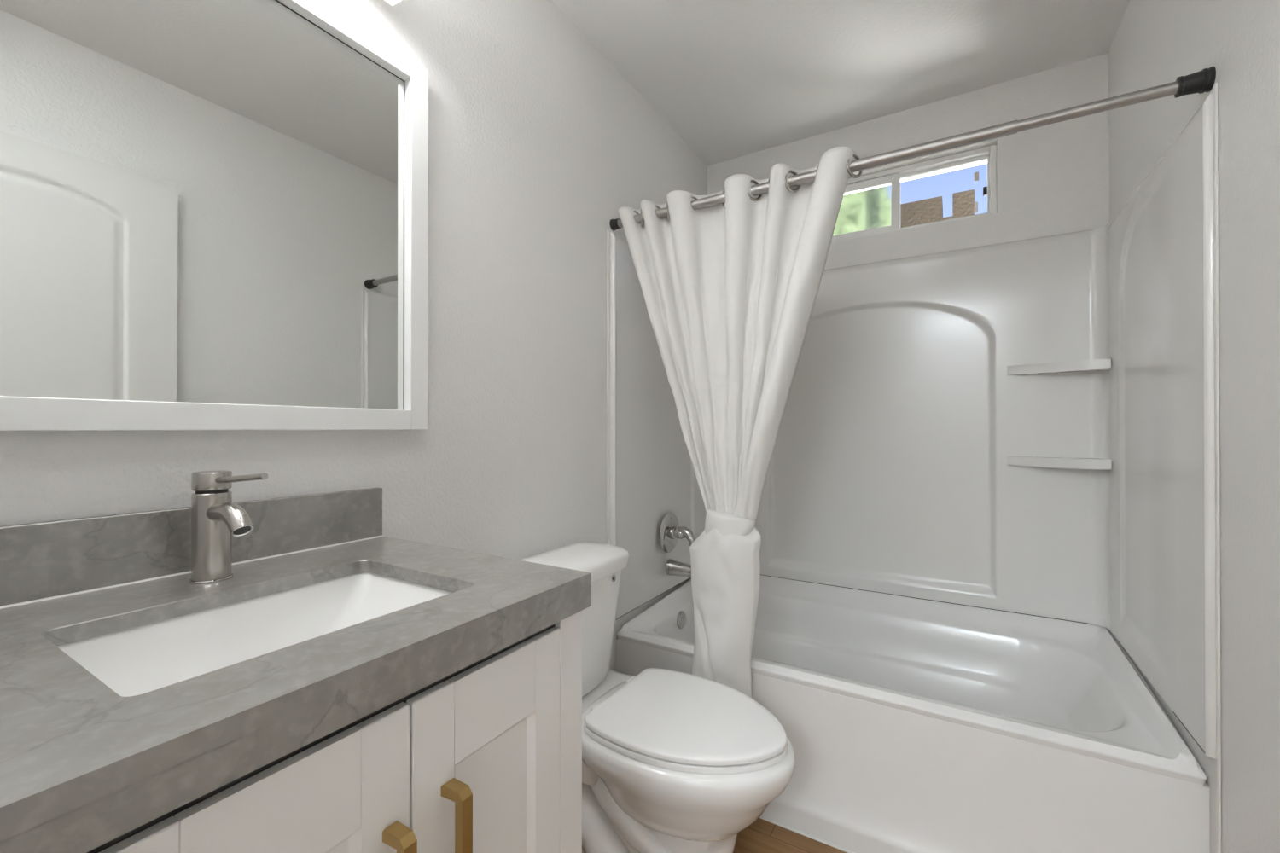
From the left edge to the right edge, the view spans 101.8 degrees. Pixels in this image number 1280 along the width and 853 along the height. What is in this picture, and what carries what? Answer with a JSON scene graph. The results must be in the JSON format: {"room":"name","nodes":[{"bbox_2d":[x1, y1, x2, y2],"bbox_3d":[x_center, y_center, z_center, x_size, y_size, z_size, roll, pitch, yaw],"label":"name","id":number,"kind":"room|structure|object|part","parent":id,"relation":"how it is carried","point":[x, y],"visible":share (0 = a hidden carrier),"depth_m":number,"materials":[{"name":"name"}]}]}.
{"room":"bathroom","nodes":[
{"label":"bathroom","id":0,"kind":"room"},
{"bbox_2d":[0,0,707,671],"bbox_3d":[-1.080,-0.066,0.381,0.120,2.514,5.536,0,0,31],"label":"wall","id":1,"kind":"structure","parent":0,"point":[538,142],"depth_m":1.40,"materials":[{"name":"white paint"}]},
{"bbox_2d":[0,488,383,609],"bbox_3d":[-0.715,0.181,0.843,0.022,0.102,0.626,0,0,31],"label":"backsplash","id":2,"kind":"structure","parent":1,"relation":"attached to","point":[39,561],"depth_m":0.78,"materials":[{"name":"grey stone"}]},
{"bbox_2d":[0,0,428,430],"bbox_3d":[-0.698,-0.407,0.868,0.031,0.827,0.773,0,0,31],"label":"wall mirror","id":3,"kind":"object","parent":1,"relation":"attached to","point":[214,213],"visible":1,"depth_m":0.86,"materials":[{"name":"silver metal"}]},
{"bbox_3d":[-0.698,-0.015,0.867,0.031,0.044,0.685,0,0,31],"label":"frame rail","id":4,"kind":"part","parent":3,"relation":"part of","materials":[{"name":"white wood"}]},
{"bbox_3d":[-0.698,-0.798,0.870,0.031,0.044,0.685,0,0,31],"label":"frame rail","id":5,"kind":"part","parent":3,"relation":"part of","materials":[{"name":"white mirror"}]},
{"bbox_2d":[384,0,401,5],"bbox_3d":[-0.671,-0.946,0.810,0.139,0.121,0.652,0,0,31],"label":"vanity light","id":6,"kind":"object","parent":1,"relation":"attached to","point":[392,2],"visible":1,"depth_m":1.09,"materials":[{"name":"white glass"}]},
{"bbox_2d":[387,0,399,4],"bbox_3d":[-0.650,-0.933,0.797,0.080,0.094,0.641,0,0,31],"label":"diffuser","id":7,"kind":"object","parent":6,"relation":"attached to","point":[391,2],"depth_m":1.08,"materials":[{"name":"white"}]},
{"bbox_2d":[609,66,1215,231],"bbox_3d":[0.556,-0.735,1.498,1.530,0.047,0.047,0,0,31],"label":"curtain rod","id":8,"kind":"object","parent":1,"relation":"attached to","point":[1202,81],"visible":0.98,"depth_m":1.28,"materials":[{"name":"silver metal"}]},
{"bbox_2d":[617,146,862,698],"bbox_3d":[0.257,0.154,1.639,0.814,1.864,0.151,0,0,31],"label":"shower curtain","id":9,"kind":"object","parent":8,"relation":"hanging from","point":[730,288],"visible":0.84,"depth_m":1.60,"materials":[{"name":"white fabric"}]},
{"bbox_3d":[0.252,-0.248,1.645,0.798,1.059,0.140,0,0,31],"label":"panel","id":10,"kind":"part","parent":9,"relation":"part of","materials":[{"name":"white fabric"}]},
{"bbox_2d":[733,818,846,852],"bbox_3d":[-0.374,1.240,-0.051,1.770,0.100,5.536,0,0,31],"label":"floor","id":11,"kind":"structure","parent":0,"point":[762,836],"depth_m":1.50,"materials":[{"name":"brown wood"}]},
{"bbox_2d":[87,610,581,852],"bbox_3d":[-0.469,0.740,0.694,0.593,0.905,0.604,0,0,31],"label":"vanity cabinet","id":12,"kind":"object","parent":11,"relation":"on","point":[485,757],"visible":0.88,"depth_m":0.58,"materials":[{"name":"white paint"}]},
{"bbox_3d":[-0.319,0.675,0.456,0.018,0.753,0.250,0,0,31],"label":"door","id":13,"kind":"part","parent":12,"relation":"part of","materials":[{"name":"white paint"}]},
{"bbox_2d":[0,535,591,852],"bbox_3d":[-0.482,0.258,0.703,0.566,0.052,0.628,0,0,31],"label":"countertop","id":14,"kind":"structure","parent":12,"relation":"on","point":[84,765],"depth_m":0.48,"materials":[{"name":"grey stone"}]},
{"bbox_2d":[188,471,268,584],"bbox_3d":[-0.591,0.147,0.755,0.193,0.169,0.052,0,0,31],"label":"faucet","id":15,"kind":"object","parent":14,"relation":"on","point":[215,519],"visible":1,"depth_m":0.77,"materials":[{"name":"silver metal"}]},
{"bbox_3d":[-0.598,0.134,0.759,0.098,0.045,0.028,0,0,31],"label":"spout","id":16,"kind":"part","parent":15,"relation":"part of","materials":[{"name":"silver metal"}]},
{"bbox_3d":[-0.571,0.074,0.743,0.147,0.022,0.009,0,0,31],"label":"lever","id":17,"kind":"part","parent":15,"relation":"part of","materials":[{"name":"silver metal"}]},
{"bbox_2d":[57,572,453,697],"bbox_3d":[-0.458,0.312,0.675,0.324,0.118,0.422,0,0,31],"label":"sink","id":18,"kind":"object","parent":14,"relation":"in","point":[145,659],"visible":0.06,"depth_m":0.74,"materials":[{"name":"white ceramic"}]},
{"bbox_3d":[-0.315,0.696,0.454,0.007,0.601,0.140,0,0,31],"label":"panel","id":19,"kind":"part","parent":12,"relation":"part of","materials":[{"name":"white paint"}]},
{"bbox_3d":[-0.245,0.491,0.529,0.036,0.160,0.014,0,0,31],"label":"handle","id":20,"kind":"part","parent":12,"relation":"part of","materials":[{"name":"gold metal"}]},
{"bbox_3d":[-0.208,0.487,0.590,0.036,0.160,0.014,0,0,31],"label":"handle","id":21,"kind":"part","parent":12,"relation":"part of","materials":[{"name":"gold metal"}]},
{"bbox_3d":[-0.189,0.676,0.671,0.018,0.753,0.246,0,0,31],"label":"door","id":22,"kind":"part","parent":12,"relation":"part of","materials":[{"name":"white paint"}]},
{"bbox_3d":[-0.185,0.697,0.669,0.007,0.601,0.136,0,0,31],"label":"panel","id":23,"kind":"part","parent":12,"relation":"part of","materials":[{"name":"white paint"}]},
{"bbox_3d":[-0.255,0.740,0.564,0.018,0.905,0.604,0,0,31],"label":"frame","id":24,"kind":"part","parent":12,"relation":"part of","materials":[{"name":"white paint"}]},
{"bbox_2d":[518,541,795,852],"bbox_3d":[0.034,0.777,1.370,0.731,0.836,0.415,0,0,31],"label":"toilet","id":25,"kind":"object","parent":11,"relation":"on","point":[673,762],"visible":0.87,"depth_m":1.24,"materials":[{"name":"white ceramic"}]},
{"bbox_3d":[-0.196,0.392,1.489,0.215,0.064,0.378,0,0,31],"label":"tank lid","id":26,"kind":"part","parent":25,"relation":"part of","materials":[{"name":"white ceramic"}]},
{"bbox_3d":[-0.200,0.589,1.490,0.189,0.335,0.348,0,0,31],"label":"tank","id":27,"kind":"part","parent":25,"relation":"part of","materials":[{"name":"white ceramic"}]},
{"bbox_3d":[0.136,0.750,1.313,0.465,0.016,0.381,0,0,31],"label":"seat","id":28,"kind":"part","parent":25,"relation":"part of","materials":[{"name":"white plastic"}]},
{"bbox_3d":[0.136,0.731,1.313,0.464,0.016,0.380,0,0,31],"label":"seat lid","id":29,"kind":"part","parent":25,"relation":"part of","materials":[{"name":"white plastic"}]},
{"bbox_2d":[616,575,1210,852],"bbox_3d":[0.772,0.946,1.850,1.528,0.503,0.852,0,0,31],"label":"bathtub","id":30,"kind":"object","parent":11,"relation":"on","point":[911,725],"visible":0.73,"depth_m":1.49,"materials":[{"name":"white plastic"}]},
{"bbox_3d":[0.174,0.808,2.169,0.017,0.072,0.072,0,0,31],"label":"overflow plate","id":31,"kind":"part","parent":30,"relation":"part of","materials":[{"name":"silver metal"}]},
{"bbox_2d":[758,815,855,852],"bbox_3d":[0.549,1.193,1.480,1.528,0.006,0.008,0,0,31],"label":"trim","id":32,"kind":"structure","parent":30,"relation":"attached to","point":[760,817],"depth_m":1.52,"materials":[{"name":"white wood"}]},
{"bbox_2d":[552,0,1129,165],"bbox_3d":[-0.374,-1.374,-0.040,1.770,0.100,5.536,0,0,31],"label":"ceiling","id":33,"kind":"structure","parent":0,"point":[732,78],"depth_m":1.83,"materials":[{"name":"white paint"}]},
{"bbox_2d":[707,52,1109,269],"bbox_3d":[1.025,-0.058,2.273,1.530,2.514,0.120,0,0,31],"label":"wall","id":34,"kind":"structure","parent":0,"point":[1053,178],"depth_m":1.99,"materials":[{"name":"white paint"}]},
{"bbox_2d":[607,82,1221,852],"bbox_3d":[0.765,0.245,1.841,1.529,1.905,0.885,0,0,31],"label":"tub surround","id":35,"kind":"object","parent":34,"relation":"attached to","point":[1027,427],"visible":0.71,"depth_m":1.92,"materials":[{"name":"white plastic"}]},
{"bbox_3d":[0.106,0.000,2.207,0.022,1.392,0.797,0,0,31],"label":"panel","id":36,"kind":"part","parent":35,"relation":"part of","materials":[{"name":"white plastic"}]},
{"bbox_2d":[658,512,695,552],"bbox_3d":[0.176,0.447,2.162,0.128,0.168,0.168,0,0,31],"label":"shower valve","id":37,"kind":"object","parent":35,"relation":"attached to","point":[670,531],"visible":0.95,"depth_m":2.15,"materials":[{"name":"silver metal"}]},
{"bbox_3d":[0.196,0.466,2.148,0.080,0.106,0.042,0,0,31],"label":"lever","id":38,"kind":"part","parent":37,"relation":"part of","materials":[{"name":"silver metal"}]},
{"bbox_2d":[665,558,691,577],"bbox_3d":[0.188,0.594,2.159,0.152,0.077,0.066,0,0,31],"label":"tub spout","id":39,"kind":"object","parent":35,"relation":"attached to","point":[672,567],"visible":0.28,"depth_m":2.15,"materials":[{"name":"silver metal"}]},
{"bbox_3d":[0.977,-0.001,2.187,1.495,1.392,0.075,0,0,31],"label":"panel","id":40,"kind":"part","parent":35,"relation":"part of","materials":[{"name":"white plastic"}]},
{"bbox_2d":[1006,359,1111,375],"bbox_3d":[1.472,-0.210,1.856,0.310,0.034,0.096,0,0,31],"label":"shelf","id":41,"kind":"object","parent":35,"relation":"attached to","point":[1051,367],"depth_m":1.85,"materials":[{"name":"white plastic"}]},
{"bbox_2d":[1007,456,1111,470],"bbox_3d":[1.472,0.128,1.855,0.310,0.034,0.096,0,0,31],"label":"shelf","id":42,"kind":"object","parent":35,"relation":"attached to","point":[1014,462],"depth_m":1.84,"materials":[{"name":"white plastic"}]},
{"bbox_3d":[1.398,-0.004,1.427,0.017,1.392,0.797,0,0,31],"label":"panel","id":43,"kind":"part","parent":35,"relation":"part of","materials":[{"name":"white plastic"}]},
{"bbox_2d":[831,144,997,242],"bbox_3d":[1.108,-0.960,2.242,0.708,0.282,0.075,0,0,31],"label":"window","id":44,"kind":"structure","parent":34,"relation":"in","point":[870,204],"depth_m":2.23,"materials":[{"name":"white plastic"}]},
{"bbox_3d":[0.961,-0.952,2.306,0.284,0.188,0.004,0,0,31],"label":"pane","id":45,"kind":"part","parent":44,"relation":"part of","materials":[{"name":"clear glass"}]},
{"bbox_3d":[0.961,-0.952,2.306,0.346,0.250,0.026,0,0,31],"label":"sash","id":46,"kind":"part","parent":44,"relation":"part of","materials":[{"name":"white plastic"}]},
{"bbox_3d":[1.253,-0.952,2.168,0.343,0.250,0.026,0,0,31],"label":"sash","id":47,"kind":"part","parent":44,"relation":"part of","materials":[{"name":"white plastic"}]},
{"bbox_2d":[1108,0,1279,852],"bbox_3d":[0.333,-0.069,-0.471,0.120,2.514,5.536,0,0,31],"label":"wall","id":48,"kind":"structure","parent":0,"point":[1155,43],"depth_m":0.99,"materials":[{"name":"white paint"}]},
{"label":"outside","id":49,"kind":"structure","parent":0,"visible":0},
{"bbox_2d":[900,189,974,227],"bbox_3d":[1.578,-0.352,5.823,3.610,3.130,1.600,0,0,31],"label":"neighboring building","id":50,"kind":"structure","parent":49,"point":[927,211],"depth_m":4.36,"materials":[{"name":"brown paint"}]}
]}

